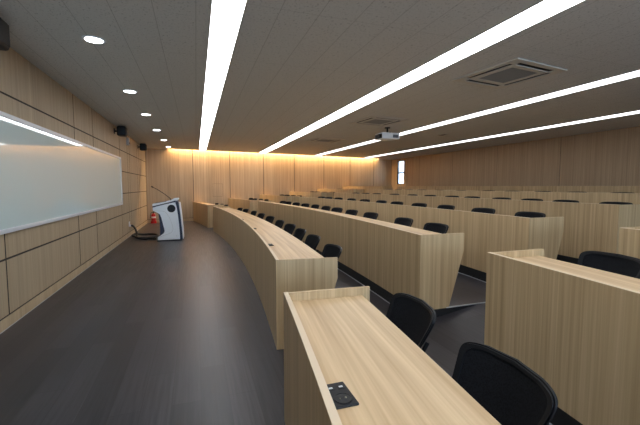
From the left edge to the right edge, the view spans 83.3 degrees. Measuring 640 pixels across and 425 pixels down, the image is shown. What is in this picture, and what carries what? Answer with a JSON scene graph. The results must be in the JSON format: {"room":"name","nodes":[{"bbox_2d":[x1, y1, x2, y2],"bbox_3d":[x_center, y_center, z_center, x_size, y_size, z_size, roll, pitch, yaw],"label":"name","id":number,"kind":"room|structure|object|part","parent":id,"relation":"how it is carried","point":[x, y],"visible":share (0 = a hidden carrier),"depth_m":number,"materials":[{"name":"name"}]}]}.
{"room":"lecture hall","nodes":[
{"label":"lecture hall","id":0,"kind":"room"},
{"bbox_2d":[0,47,146,320],"bbox_3d":[-3.585,-0.392,4.726,0.100,2.900,19.300,-1,4,-19],"label":"wall","id":1,"kind":"structure","parent":0,"point":[33,259],"depth_m":4.92,"materials":[{"name":"brown wood"}]},
{"bbox_2d":[0,18,9,50],"bbox_3d":[-2.820,-1.531,3.010,0.287,0.252,0.273,-1,4,-19],"label":"wall speaker","id":2,"kind":"object","parent":1,"relation":"attached to","point":[4,27],"visible":1,"depth_m":3.08,"materials":[{"name":"black plastic"}]},
{"bbox_2d":[0,111,122,234],"bbox_3d":[-3.663,-0.507,5.152,0.033,1.190,8.370,-1,4,-19],"label":"whiteboard","id":3,"kind":"object","parent":1,"relation":"attached to","point":[47,176],"visible":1,"depth_m":4.56,"materials":[{"name":"white glass"}]},
{"bbox_2d":[0,221,147,333],"bbox_3d":[-3.534,1.002,4.792,0.034,0.110,19.200,-1,4,-19],"label":"baseboard","id":4,"kind":"structure","parent":1,"relation":"attached to","point":[12,318],"depth_m":4.68,"materials":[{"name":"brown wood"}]},
{"bbox_2d":[114,126,127,136],"bbox_3d":[-4.743,-1.932,8.563,0.267,0.228,0.247,-1,4,-19],"label":"wall speaker","id":5,"kind":"object","parent":1,"relation":"attached to","point":[122,131],"visible":1,"depth_m":8.47,"materials":[{"name":"black plastic"}]},
{"bbox_2d":[126,137,129,144],"bbox_3d":[-5.355,-1.984,10.045,0.072,0.210,0.140,-1,4,-19],"label":"sensor box","id":6,"kind":"object","parent":1,"relation":"attached to","point":[127,138],"visible":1,"depth_m":9.98,"materials":[{"name":"grey plastic"}]},
{"bbox_2d":[138,143,146,150],"bbox_3d":[-5.929,-2.180,12.006,0.267,0.228,0.247,-1,4,-19],"label":"wall speaker","id":7,"kind":"object","parent":1,"relation":"attached to","point":[143,147],"visible":1,"depth_m":11.91,"materials":[{"name":"black plastic"}]},
{"bbox_2d":[0,221,456,424],"bbox_3d":[1.723,0.892,7.920,12.150,0.120,21.900,-1,4,-19],"label":"floor","id":8,"kind":"structure","parent":0,"point":[152,332],"depth_m":3.18,"materials":[{"name":"plastic"}]},
{"bbox_2d":[131,225,158,239],"bbox_3d":[-4.836,0.527,9.867,0.741,0.331,1.126,-1,4,-19],"label":"power cable","id":9,"kind":"object","parent":8,"relation":"on","point":[133,226],"visible":1,"depth_m":9.83,"materials":[{"name":"black rubber"}]},
{"bbox_2d":[150,211,156,223],"bbox_3d":[-6.356,0.185,13.747,0.216,0.450,0.216,-1,4,-19],"label":"fire extinguisher","id":10,"kind":"object","parent":8,"relation":"on","point":[152,216],"visible":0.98,"depth_m":13.68,"materials":[{"name":"red paint"}]},
{"bbox_2d":[151,186,183,241],"bbox_3d":[-4.015,0.005,9.515,0.754,1.419,0.640,-1,4,-19],"label":"podium","id":11,"kind":"object","parent":8,"relation":"on","point":[170,212],"visible":1,"depth_m":9.26,"materials":[{"name":"white plastic"}]},
{"bbox_3d":[-3.946,0.224,9.253,0.630,0.960,0.050,-1,4,-19],"label":"panel","id":12,"kind":"part","parent":11,"relation":"part of","materials":[{"name":"white plastic"}]},
{"bbox_3d":[-3.704,0.195,9.636,0.096,0.950,0.590,-1,4,-19],"label":"panel","id":13,"kind":"part","parent":11,"relation":"part of","materials":[{"name":"white plastic"}]},
{"bbox_2d":[193,202,223,227],"bbox_3d":[-4.236,0.034,13.547,0.545,0.782,2.827,-2,5,-29],"label":"curved desk","id":14,"kind":"object","parent":8,"relation":"on","point":[202,211],"visible":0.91,"depth_m":12.96,"materials":[{"name":"brown wood"}]},
{"bbox_3d":[-4.464,0.043,13.425,0.514,0.780,2.768,-1,4,-19],"label":"panel","id":15,"kind":"part","parent":14,"relation":"part of","materials":[{"name":"brown wood"}]},
{"bbox_3d":[-3.548,0.122,12.335,0.516,0.779,0.022,-2,5,-27],"label":"panel","id":16,"kind":"part","parent":14,"relation":"part of","materials":[{"name":"brown wood"}]},
{"bbox_2d":[257,213,264,218],"bbox_3d":[-1.666,0.396,8.857,0.615,0.734,0.474,-2,5,-27],"label":"office chair","id":17,"kind":"object","parent":8,"relation":"on","point":[260,215],"visible":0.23,"depth_m":9.03,"materials":[{"name":"black fabric"}]},
{"bbox_2d":[265,216,274,223],"bbox_3d":[-1.320,0.460,7.976,0.615,0.734,0.474,-2,5,-29],"label":"office chair","id":18,"kind":"object","parent":8,"relation":"on","point":[270,219],"visible":0.22,"depth_m":8.13,"materials":[{"name":"black fabric"}]},
{"bbox_3d":[-1.145,0.231,8.057,0.190,0.261,0.427,-2,5,-29],"label":"panel","id":19,"kind":"part","parent":18,"relation":"part of","materials":[{"name":"black fabric"}]},
{"bbox_2d":[213,206,337,349],"bbox_3d":[-1.526,0.484,7.311,0.720,0.782,8.933,-1,4,-20],"label":"curved desk","id":20,"kind":"object","parent":8,"relation":"on","point":[277,262],"visible":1,"depth_m":3.78,"materials":[{"name":"brown wood"}]},
{"bbox_3d":[-1.743,0.490,7.233,0.257,0.780,8.796,-1,4,-20],"label":"panel","id":21,"kind":"part","parent":20,"relation":"part of","materials":[{"name":"brown wood"}]},
{"bbox_3d":[-0.099,0.786,3.136,0.514,0.779,0.022,-1,4,-12],"label":"panel","id":22,"kind":"part","parent":20,"relation":"part of","materials":[{"name":"brown wood"}]},
{"bbox_2d":[275,220,284,227],"bbox_3d":[-1.007,0.527,7.043,0.615,0.734,0.474,-2,5,-23],"label":"office chair","id":23,"kind":"object","parent":8,"relation":"on","point":[279,223],"visible":0.2,"depth_m":7.20,"materials":[{"name":"black fabric"}]},
{"bbox_3d":[-0.823,0.300,7.107,0.190,0.261,0.427,-2,4,-23],"label":"panel","id":24,"kind":"part","parent":23,"relation":"part of","materials":[{"name":"black fabric"}]},
{"bbox_2d":[283,224,295,234],"bbox_3d":[-0.740,0.580,6.305,0.615,0.734,0.474,-2,5,-26],"label":"office chair","id":25,"kind":"object","parent":8,"relation":"on","point":[289,228],"visible":0.22,"depth_m":6.45,"materials":[{"name":"black fabric"}]},
{"bbox_3d":[-0.560,0.353,6.376,0.190,0.261,0.427,-2,5,-26],"label":"panel","id":26,"kind":"part","parent":25,"relation":"part of","materials":[{"name":"black fabric"}]},
{"bbox_2d":[293,228,305,242],"bbox_3d":[-0.526,0.633,5.580,0.615,0.734,0.474,-2,4,-21],"label":"office chair","id":27,"kind":"object","parent":8,"relation":"on","point":[299,233],"visible":0.23,"depth_m":5.72,"materials":[{"name":"black fabric"}]},
{"bbox_3d":[-0.339,0.406,5.635,0.190,0.261,0.427,-2,4,-21],"label":"panel","id":28,"kind":"part","parent":27,"relation":"part of","materials":[{"name":"black fabric"}]},
{"bbox_2d":[305,234,320,252],"bbox_3d":[-0.308,0.686,4.845,0.615,0.734,0.474,-2,4,-21],"label":"office chair","id":29,"kind":"object","parent":8,"relation":"on","point":[312,240],"visible":0.21,"depth_m":4.97,"materials":[{"name":"black fabric"}]},
{"bbox_3d":[-0.121,0.459,4.902,0.190,0.261,0.427,-2,4,-21],"label":"panel","id":30,"kind":"part","parent":29,"relation":"part of","materials":[{"name":"black fabric"}]},
{"bbox_2d":[322,244,341,265],"bbox_3d":[-0.073,0.746,4.006,0.615,0.734,0.474,-2,4,-21],"label":"office chair","id":31,"kind":"object","parent":8,"relation":"on","point":[329,250],"visible":0.23,"depth_m":4.15,"materials":[{"name":"black fabric"}]},
{"bbox_3d":[0.115,0.520,4.061,0.190,0.261,0.427,-2,4,-21],"label":"panel","id":32,"kind":"part","parent":31,"relation":"part of","materials":[{"name":"black fabric"}]},
{"bbox_3d":[0.118,0.520,4.062,0.207,0.290,0.458,-2,4,-21],"label":"backrest","id":33,"kind":"part","parent":31,"relation":"part of","materials":[{"name":"black"}]},
{"bbox_2d":[283,286,500,424],"bbox_3d":[0.341,0.968,0.610,0.537,0.782,3.313,-1,4,-10],"label":"curved desk","id":34,"kind":"object","parent":8,"relation":"on","point":[346,362],"visible":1,"depth_m":1.34,"materials":[{"name":"brown wood"}]},
{"bbox_3d":[0.110,0.973,0.545,0.057,0.780,3.268,-1,4,-10],"label":"panel","id":35,"kind":"part","parent":34,"relation":"part of","materials":[{"name":"brown wood"}]},
{"bbox_3d":[0.060,0.854,2.205,0.510,0.779,0.022,-1,4,-15],"label":"panel","id":36,"kind":"part","parent":34,"relation":"part of","materials":[{"name":"brown wood"}]},
{"bbox_2d":[327,382,358,409],"bbox_3d":[0.063,0.585,1.156,0.078,0.008,0.132,-1,4,-19],"label":"power socket","id":37,"kind":"object","parent":34,"relation":"attached to","point":[344,397],"depth_m":1.14,"materials":[{"name":"black plastic"}]},
{"bbox_2d":[386,293,435,351],"bbox_3d":[0.296,0.881,2.005,0.615,0.754,0.474,-1,4,-14],"label":"office chair","id":38,"kind":"object","parent":8,"relation":"on","point":[412,315],"visible":0.34,"depth_m":2.07,"materials":[{"name":"black"}]},
{"bbox_3d":[0.490,0.650,2.038,0.190,0.268,0.427,-1,4,-14],"label":"panel","id":39,"kind":"part","parent":38,"relation":"part of","materials":[{"name":"black"}]},
{"bbox_2d":[452,342,557,424],"bbox_3d":[0.450,0.932,1.298,0.615,0.754,0.474,-1,4,-15],"label":"office chair","id":40,"kind":"object","parent":8,"relation":"on","point":[503,385],"visible":0.7,"depth_m":1.35,"materials":[{"name":"black"}]},
{"bbox_2d":[145,148,391,219],"bbox_3d":[-1.295,-1.392,16.843,12.571,3.150,0.100,-2,5,-30],"label":"wall","id":41,"kind":"structure","parent":0,"point":[190,176],"depth_m":15.58,"materials":[{"name":"brown wood"}]},
{"bbox_2d":[147,218,192,222],"bbox_3d":[-5.827,0.309,14.323,1.883,0.120,0.026,-2,5,-30],"label":"baseboard","id":42,"kind":"structure","parent":41,"relation":"attached to","point":[184,219],"depth_m":14.51,"materials":[{"name":"brown wood"}]},
{"bbox_2d":[0,0,639,159],"bbox_3d":[1.765,-2.121,7.579,12.150,0.240,21.640,-1,4,-19],"label":"ceiling","id":43,"kind":"structure","parent":0,"point":[294,64],"depth_m":4.33,"materials":[{"name":"paint"}]},
{"bbox_2d":[81,35,105,43],"bbox_3d":[-2.235,-1.706,3.559,0.212,0.007,0.212,-1,4,-19],"label":"recessed light","id":44,"kind":"object","parent":43,"relation":"in","point":[89,38],"visible":1,"depth_m":3.54,"materials":[{"name":"white plastic"}]},
{"bbox_2d":[122,89,137,92],"bbox_3d":[-2.901,-1.846,5.493,0.212,0.007,0.212,-1,4,-19],"label":"recessed light","id":45,"kind":"object","parent":43,"relation":"in","point":[124,90],"visible":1,"depth_m":5.49,"materials":[{"name":"white plastic"}]},
{"bbox_2d":[199,0,247,149],"bbox_3d":[-1.647,-1.850,5.535,0.274,0.006,18.389,-1,4,-19],"label":"recessed light","id":46,"kind":"object","parent":43,"relation":"in","point":[226,16],"visible":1,"depth_m":3.90,"materials":[{"name":"white plastic"}]},
{"bbox_2d":[305,137,345,142],"bbox_3d":[0.167,-2.261,11.291,0.950,0.016,0.950,-2,5,-26],"label":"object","id":47,"kind":"structure","parent":43,"relation":"attached to","point":[323,140],"depth_m":11.26,"materials":[{"name":"grey metal"}]},
{"bbox_2d":[349,116,408,126],"bbox_3d":[1.295,-2.025,8.017,0.950,0.016,0.950,-2,5,-26],"label":"air conditioner","id":48,"kind":"object","parent":43,"relation":"attached to","point":[372,120],"depth_m":7.96,"materials":[{"name":"grey"}]},
{"bbox_2d":[363,119,390,123],"bbox_3d":[1.295,-2.024,8.018,0.498,0.010,0.498,-2,5,-26],"label":"ceiling vent","id":49,"kind":"object","parent":48,"relation":"in","point":[374,121],"depth_m":7.99,"materials":[{"name":"grey metal"}]},
{"bbox_2d":[375,127,399,140],"bbox_3d":[1.647,-1.947,8.885,0.515,0.294,0.383,-1,4,-19],"label":"projector","id":50,"kind":"object","parent":43,"relation":"hanging from","point":[385,136],"visible":1,"depth_m":8.75,"materials":[{"name":"white plastic"}]},
{"bbox_2d":[259,0,585,152],"bbox_3d":[0.609,-1.924,6.555,0.314,0.006,18.858,-1,4,-19],"label":"recessed light","id":51,"kind":"object","parent":43,"relation":"in","point":[542,10],"visible":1,"depth_m":3.90,"materials":[{"name":"white plastic"}]},
{"bbox_2d":[317,69,639,155],"bbox_3d":[3.033,-2.003,7.652,0.314,0.006,19.361,-1,4,-19],"label":"recessed light","id":52,"kind":"object","parent":43,"relation":"in","point":[636,73],"visible":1,"depth_m":6.14,"materials":[{"name":"white plastic"}]},
{"bbox_2d":[364,110,639,157],"bbox_3d":[5.572,-2.086,8.799,0.324,0.006,19.888,-1,4,-19],"label":"recessed light","id":53,"kind":"object","parent":43,"relation":"in","point":[637,111],"visible":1,"depth_m":9.16,"materials":[{"name":"white plastic"}]},
{"bbox_2d":[453,58,567,88],"bbox_3d":[2.442,-1.784,4.688,0.950,0.016,0.950,-2,5,-26],"label":"air conditioner","id":54,"kind":"object","parent":43,"relation":"attached to","point":[515,71],"depth_m":4.61,"materials":[{"name":"white painted metal"},{"name":"white plastic"},{"name":"dark grey plastic"}]},
{"bbox_2d":[467,79,498,85],"bbox_3d":[2.279,-1.809,5.013,0.647,0.011,0.149,-1,4,-19],"label":"outlet","id":55,"kind":"object","parent":54,"relation":"attached to","point":[470,81],"depth_m":5.01,"materials":[{"name":"black plastic"}]},
{"bbox_2d":[469,64,511,77],"bbox_3d":[2.115,-1.774,4.526,0.149,0.011,0.647,-1,4,-19],"label":"outlet","id":56,"kind":"object","parent":54,"relation":"attached to","point":[496,68],"depth_m":4.46,"materials":[{"name":"black plastic"}]},
{"bbox_2d":[479,67,535,82],"bbox_3d":[2.442,-1.783,4.688,0.498,0.010,0.498,-2,5,-26],"label":"ceiling vent","id":57,"kind":"object","parent":54,"relation":"in","point":[511,74],"depth_m":4.67,"materials":[{"name":"grey"}]},
{"bbox_2d":[505,73,547,84],"bbox_3d":[2.768,-1.798,4.849,0.149,0.011,0.647,-1,4,-19],"label":"outlet","id":58,"kind":"object","parent":54,"relation":"attached to","point":[537,75],"depth_m":4.81,"materials":[{"name":"black plastic"}]},
{"bbox_2d":[518,63,551,71],"bbox_3d":[2.604,-1.765,4.361,0.644,0.005,0.066,-2,5,-26],"label":"outlet","id":59,"kind":"object","parent":54,"relation":"attached to","point":[524,66],"depth_m":4.35,"materials":[{"name":"black plastic"}]},
{"bbox_2d":[315,249,582,424],"bbox_3d":[2.995,0.704,8.753,8.996,0.135,20.470,-1,4,-19],"label":"floor","id":60,"kind":"structure","parent":0,"point":[453,327],"depth_m":3.68,"materials":[{"name":"plastic"}]},
{"bbox_2d":[228,198,263,216],"bbox_3d":[-2.957,-0.151,14.230,0.545,0.782,2.883,-2,5,-29],"label":"curved desk","id":61,"kind":"object","parent":60,"relation":"on","point":[234,203],"visible":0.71,"depth_m":13.45,"materials":[{"name":"brown wood"}]},
{"bbox_3d":[-3.186,-0.142,14.110,0.539,0.780,2.820,-1,4,-19],"label":"panel","id":62,"kind":"part","parent":61,"relation":"part of","materials":[{"name":"brown wood"}]},
{"bbox_3d":[-2.249,-0.061,13.000,0.516,0.779,0.022,-2,5,-27],"label":"panel","id":63,"kind":"part","parent":61,"relation":"part of","materials":[{"name":"brown wood"}]},
{"bbox_2d":[311,204,319,208],"bbox_3d":[-0.333,0.185,9.544,0.615,0.785,0.474,-2,5,-26],"label":"office chair","id":64,"kind":"object","parent":60,"relation":"on","point":[316,206],"visible":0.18,"depth_m":9.69,"materials":[{"name":"black fabric"}]},
{"bbox_2d":[321,206,330,210],"bbox_3d":[-0.057,0.238,8.816,0.615,0.785,0.474,-2,5,-26],"label":"office chair","id":65,"kind":"object","parent":60,"relation":"on","point":[327,208],"visible":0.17,"depth_m":8.96,"materials":[{"name":"black"}]},
{"bbox_2d":[331,207,342,212],"bbox_3d":[0.187,0.287,8.143,0.615,0.785,0.474,-2,5,-28],"label":"office chair","id":66,"kind":"object","parent":60,"relation":"on","point":[335,209],"visible":0.2,"depth_m":8.30,"materials":[{"name":"black fabric"}]},
{"bbox_3d":[0.364,0.043,8.220,0.190,0.279,0.427,-2,5,-28],"label":"panel","id":67,"kind":"part","parent":66,"relation":"part of","materials":[{"name":"black"}]},
{"bbox_2d":[345,209,357,215],"bbox_3d":[0.447,0.342,7.374,0.615,0.785,0.474,-2,5,-25],"label":"office chair","id":68,"kind":"object","parent":60,"relation":"on","point":[350,212],"visible":0.2,"depth_m":7.51,"materials":[{"name":"black fabric"}]},
{"bbox_2d":[258,201,463,308],"bbox_3d":[-0.193,0.302,7.953,0.726,0.782,8.997,-2,4,-20],"label":"curved desk","id":69,"kind":"object","parent":60,"relation":"on","point":[422,264],"visible":0.99,"depth_m":4.37,"materials":[{"name":"brown wood"}]},
{"bbox_3d":[1.268,0.608,3.726,0.507,0.780,0.022,-1,4,-19],"label":"panel","id":70,"kind":"part","parent":69,"relation":"part of","materials":[{"name":"brown wood"}]},
{"bbox_2d":[363,212,377,219],"bbox_3d":[0.734,0.398,6.607,0.615,0.785,0.474,-2,5,-25],"label":"office chair","id":71,"kind":"object","parent":60,"relation":"on","point":[372,215],"visible":0.23,"depth_m":6.74,"materials":[{"name":"black fabric"}]},
{"bbox_3d":[0.915,0.155,6.674,0.190,0.279,0.427,-2,5,-25],"label":"panel","id":72,"kind":"part","parent":71,"relation":"part of","materials":[{"name":"black"}]},
{"bbox_2d":[394,217,412,226],"bbox_3d":[1.070,0.480,5.463,0.615,0.785,0.474,-2,4,-21],"label":"office chair","id":73,"kind":"object","parent":60,"relation":"on","point":[404,221],"visible":0.24,"depth_m":5.58,"materials":[{"name":"black fabric"}]},
{"bbox_3d":[1.257,0.238,5.517,0.190,0.279,0.427,-2,4,-21],"label":"panel","id":74,"kind":"part","parent":73,"relation":"part of","materials":[{"name":"black"}]},
{"bbox_2d":[423,223,448,233],"bbox_3d":[1.297,0.540,4.634,0.615,0.785,0.474,-2,4,-21],"label":"office chair","id":75,"kind":"object","parent":60,"relation":"on","point":[441,228],"visible":0.18,"depth_m":4.74,"materials":[{"name":"black fabric"}]},
{"bbox_2d":[339,269,551,424],"bbox_3d":[-0.131,0.841,6.789,1.829,0.144,18.779,-1,4,-19],"label":"trim","id":76,"kind":"structure","parent":60,"relation":"attached to","point":[339,269],"depth_m":3.89,"materials":[{"name":"silver metal"}]},
{"bbox_2d":[484,249,639,424],"bbox_3d":[1.725,0.765,1.540,0.533,0.782,2.578,-1,4,-11],"label":"curved desk","id":77,"kind":"object","parent":60,"relation":"on","point":[577,327],"visible":0.94,"depth_m":2.00,"materials":[{"name":"brown wood"}]},
{"bbox_3d":[1.500,0.678,2.759,0.507,0.780,0.022,-1,4,-19],"label":"panel","id":78,"kind":"part","parent":77,"relation":"part of","materials":[{"name":"brown wood"}]},
{"bbox_2d":[577,251,639,278],"bbox_3d":[1.840,0.692,2.531,0.615,0.785,0.474,-1,4,-13],"label":"office chair","id":79,"kind":"object","parent":60,"relation":"on","point":[620,264],"visible":0.17,"depth_m":2.59,"materials":[{"name":"black fabric"}]},
{"bbox_2d":[458,264,485,281],"bbox_3d":[3.671,0.555,8.975,7.566,0.130,20.470,-1,4,-19],"label":"floor","id":80,"kind":"structure","parent":0,"point":[477,274],"depth_m":5.01,"materials":[{"name":"carpet"}]},
{"bbox_2d":[260,194,299,204],"bbox_3d":[-1.722,-0.329,14.891,0.545,0.782,2.937,-2,5,-30],"label":"curved desk","id":81,"kind":"object","parent":80,"relation":"on","point":[276,198],"visible":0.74,"depth_m":14.22,"materials":[{"name":"brown wood"}]},
{"bbox_3d":[-1.941,-0.320,14.777,0.050,0.780,2.917,-2,5,-30],"label":"panel","id":82,"kind":"part","parent":81,"relation":"part of","materials":[{"name":"brown wood"}]},
{"bbox_3d":[-0.995,-0.238,13.641,0.516,0.779,0.022,-2,5,-27],"label":"panel","id":83,"kind":"part","parent":81,"relation":"part of","materials":[{"name":"brown wood"}]},
{"bbox_2d":[376,200,386,203],"bbox_3d":[1.345,0.090,9.064,0.615,0.785,0.474,-2,5,-24],"label":"office chair","id":84,"kind":"object","parent":80,"relation":"on","point":[378,201],"visible":0.11,"depth_m":9.20,"materials":[{"name":"black fabric"}]},
{"bbox_2d":[390,201,402,204],"bbox_3d":[1.596,0.140,8.370,0.615,0.785,0.474,-2,5,-25],"label":"office chair","id":85,"kind":"object","parent":80,"relation":"on","point":[393,202],"visible":0.18,"depth_m":8.51,"materials":[{"name":"black fabric"}]},
{"bbox_2d":[411,203,426,206],"bbox_3d":[1.897,0.198,7.566,0.615,0.785,0.474,-2,5,-25],"label":"office chair","id":86,"kind":"object","parent":80,"relation":"on","point":[413,204],"visible":0.2,"depth_m":7.68,"materials":[{"name":"black"}]},
{"bbox_3d":[2.078,-0.045,7.635,0.190,0.279,0.427,-2,5,-25],"label":"panel","id":87,"kind":"part","parent":86,"relation":"part of","materials":[{"name":"black"}]},
{"bbox_2d":[297,197,563,272],"bbox_3d":[1.118,0.132,8.504,0.737,0.782,9.208,-2,4,-20],"label":"curved desk","id":88,"kind":"object","parent":80,"relation":"on","point":[484,233],"visible":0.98,"depth_m":4.87,"materials":[{"name":"brown wood"}]},
{"bbox_3d":[2.621,0.445,4.180,0.507,0.780,0.022,-1,4,-19],"label":"panel","id":89,"kind":"part","parent":88,"relation":"part of","materials":[{"name":"brown wood"}]},
{"bbox_2d":[437,205,454,209],"bbox_3d":[2.180,0.255,6.774,0.615,0.785,0.474,-2,4,-22],"label":"office chair","id":90,"kind":"object","parent":80,"relation":"on","point":[450,207],"visible":0.13,"depth_m":6.88,"materials":[{"name":"black fabric"}]},
{"bbox_3d":[2.366,0.013,6.831,0.190,0.279,0.427,-2,4,-22],"label":"panel","id":91,"kind":"part","parent":90,"relation":"part of","materials":[{"name":"black fabric"}]},
{"bbox_2d":[471,208,494,213],"bbox_3d":[2.461,0.324,5.818,0.615,0.785,0.474,-2,5,-25],"label":"office chair","id":92,"kind":"object","parent":80,"relation":"on","point":[480,210],"visible":0.13,"depth_m":5.92,"materials":[{"name":"black fabric"}]},
{"bbox_3d":[2.643,0.081,5.885,0.190,0.279,0.427,-2,5,-25],"label":"panel","id":93,"kind":"part","parent":92,"relation":"part of","materials":[{"name":"black fabric"}]},
{"bbox_2d":[514,211,545,217],"bbox_3d":[2.684,0.390,4.910,0.615,0.785,0.474,-2,4,-22],"label":"office chair","id":94,"kind":"object","parent":80,"relation":"on","point":[522,213],"visible":0.12,"depth_m":5.01,"materials":[{"name":"black fabric"}]},
{"bbox_3d":[2.870,0.147,4.968,0.190,0.279,0.427,-2,4,-22],"label":"panel","id":95,"kind":"part","parent":94,"relation":"part of","materials":[{"name":"black fabric"}]},
{"bbox_2d":[618,227,639,258],"bbox_3d":[3.077,0.602,1.994,0.533,0.782,2.578,-1,4,-11],"label":"curved desk","id":96,"kind":"object","parent":80,"relation":"on","point":[629,237],"visible":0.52,"depth_m":3.03,"materials":[{"name":"brown wood"}]},
{"bbox_2d":[391,126,639,189],"bbox_3d":[7.489,-0.752,9.719,0.200,2.900,21.570,-1,4,-19],"label":"wall","id":97,"kind":"structure","parent":0,"point":[610,157],"depth_m":11.17,"materials":[{"name":"brown wood"}]},
{"bbox_2d":[398,161,403,183],"bbox_3d":[4.318,-2.103,18.907,0.060,1.210,0.610,-1,4,-19],"label":"window","id":98,"kind":"structure","parent":97,"relation":"in","point":[401,163],"depth_m":18.97,"materials":[{"name":"white glass"}]},
{"bbox_2d":[556,254,577,263],"bbox_3d":[4.371,0.410,9.205,6.086,0.125,20.470,-1,4,-19],"label":"floor","id":99,"kind":"structure","parent":0,"point":[559,257],"depth_m":5.23,"materials":[{"name":"plastic"}]},
{"bbox_2d":[289,191,332,198],"bbox_3d":[-0.445,-0.504,15.575,0.545,0.782,2.995,-2,5,-30],"label":"curved desk","id":100,"kind":"object","parent":99,"relation":"on","point":[304,194],"visible":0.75,"depth_m":14.81,"materials":[{"name":"brown wood"}]},
{"bbox_3d":[-0.675,-0.495,15.456,0.591,0.780,2.923,-1,4,-19],"label":"panel","id":101,"kind":"part","parent":100,"relation":"part of","materials":[{"name":"brown wood"}]},
{"bbox_3d":[0.303,-0.411,14.305,0.516,0.779,0.022,-2,5,-27],"label":"panel","id":102,"kind":"part","parent":100,"relation":"part of","materials":[{"name":"brown wood"}]},
{"bbox_2d":[334,193,639,258],"bbox_3d":[2.475,-0.035,9.074,0.749,0.782,9.426,-2,4,-20],"label":"curved desk","id":103,"kind":"object","parent":99,"relation":"on","point":[587,226],"visible":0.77,"depth_m":5.15,"materials":[{"name":"brown wood"}]},
{"bbox_3d":[4.021,0.286,4.651,0.507,0.780,0.022,-1,4,-19],"label":"panel","id":104,"kind":"part","parent":103,"relation":"part of","materials":[{"name":"brown wood"}]},
{"bbox_2d":[492,197,510,199],"bbox_3d":[3.510,0.090,7.327,0.615,0.785,0.474,-2,4,-23],"label":"office chair","id":105,"kind":"object","parent":99,"relation":"on","point":[496,197],"visible":0.09,"depth_m":7.43,"materials":[{"name":"black"}]},
{"bbox_2d":[521,198,542,200],"bbox_3d":[3.743,0.137,6.677,0.615,0.785,0.474,-2,4,-21],"label":"office chair","id":106,"kind":"object","parent":99,"relation":"on","point":[529,199],"visible":0.09,"depth_m":6.77,"materials":[{"name":"black fabric"}]},
{"bbox_2d":[552,200,578,202],"bbox_3d":[3.920,0.185,6.010,0.615,0.785,0.474,-2,4,-21],"label":"office chair","id":107,"kind":"object","parent":99,"relation":"on","point":[573,201],"visible":0.08,"depth_m":6.09,"materials":[{"name":"black"}]},
{"bbox_2d":[599,202,632,204],"bbox_3d":[4.126,0.240,5.244,0.615,0.785,0.474,-1,4,-19],"label":"office chair","id":108,"kind":"object","parent":99,"relation":"on","point":[616,203],"visible":0.06,"depth_m":5.31,"materials":[{"name":"black"}]},
{"bbox_3d":[4.319,-0.001,5.293,0.207,0.310,0.458,-1,4,-19],"label":"backrest","id":109,"kind":"part","parent":108,"relation":"part of","materials":[{"name":"black fabric"}]},
{"bbox_3d":[4.316,-0.001,5.292,0.190,0.279,0.427,-1,4,-19],"label":"panel","id":110,"kind":"part","parent":108,"relation":"part of","materials":[{"name":"black fabric"}]},
{"bbox_3d":[5.069,0.271,9.436,4.608,0.120,20.470,-1,4,-19],"label":"floor","id":111,"kind":"structure","parent":0,"visible":0},
{"bbox_2d":[317,189,364,193],"bbox_3d":[0.864,-0.675,16.277,0.545,0.782,3.056,-2,5,-30],"label":"curved desk","id":112,"kind":"object","parent":111,"relation":"on","point":[360,191],"visible":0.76,"depth_m":15.50,"materials":[{"name":"brown wood"}]},
{"bbox_3d":[0.645,-0.666,16.164,0.052,0.780,3.031,-2,5,-30],"label":"panel","id":113,"kind":"part","parent":112,"relation":"part of","materials":[{"name":"brown wood"}]},
{"bbox_3d":[1.634,-0.581,14.988,0.516,0.779,0.022,-2,5,-27],"label":"panel","id":114,"kind":"part","parent":112,"relation":"part of","materials":[{"name":"brown wood"}]},
{"bbox_2d":[368,189,639,203],"bbox_3d":[3.867,-0.197,9.660,0.762,0.782,9.650,-2,4,-20],"label":"curved desk","id":115,"kind":"object","parent":111,"relation":"on","point":[582,197],"visible":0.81,"depth_m":7.55,"materials":[{"name":"brown wood"}]},
{"bbox_3d":[5.748,0.134,9.660,3.173,0.120,20.470,-1,4,-19],"label":"floor","id":116,"kind":"structure","parent":0,"visible":0},
{"bbox_2d":[342,186,392,192],"bbox_3d":[2.155,-0.845,16.970,0.545,0.782,3.116,-2,5,-30],"label":"curved desk","id":117,"kind":"object","parent":116,"relation":"on","point":[366,188],"visible":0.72,"depth_m":16.45,"materials":[{"name":"brown wood"}]},
{"bbox_3d":[2.947,-0.750,15.660,0.516,0.779,0.022,-2,5,-27],"label":"panel","id":118,"kind":"part","parent":117,"relation":"part of","materials":[{"name":"brown wood"}]},
{"bbox_2d":[398,186,639,192],"bbox_3d":[5.241,-0.359,10.238,0.774,0.782,9.871,-2,4,-21],"label":"curved desk","id":119,"kind":"object","parent":116,"relation":"on","point":[589,189],"visible":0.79,"depth_m":9.11,"materials":[{"name":"brown wood"}]}
]}

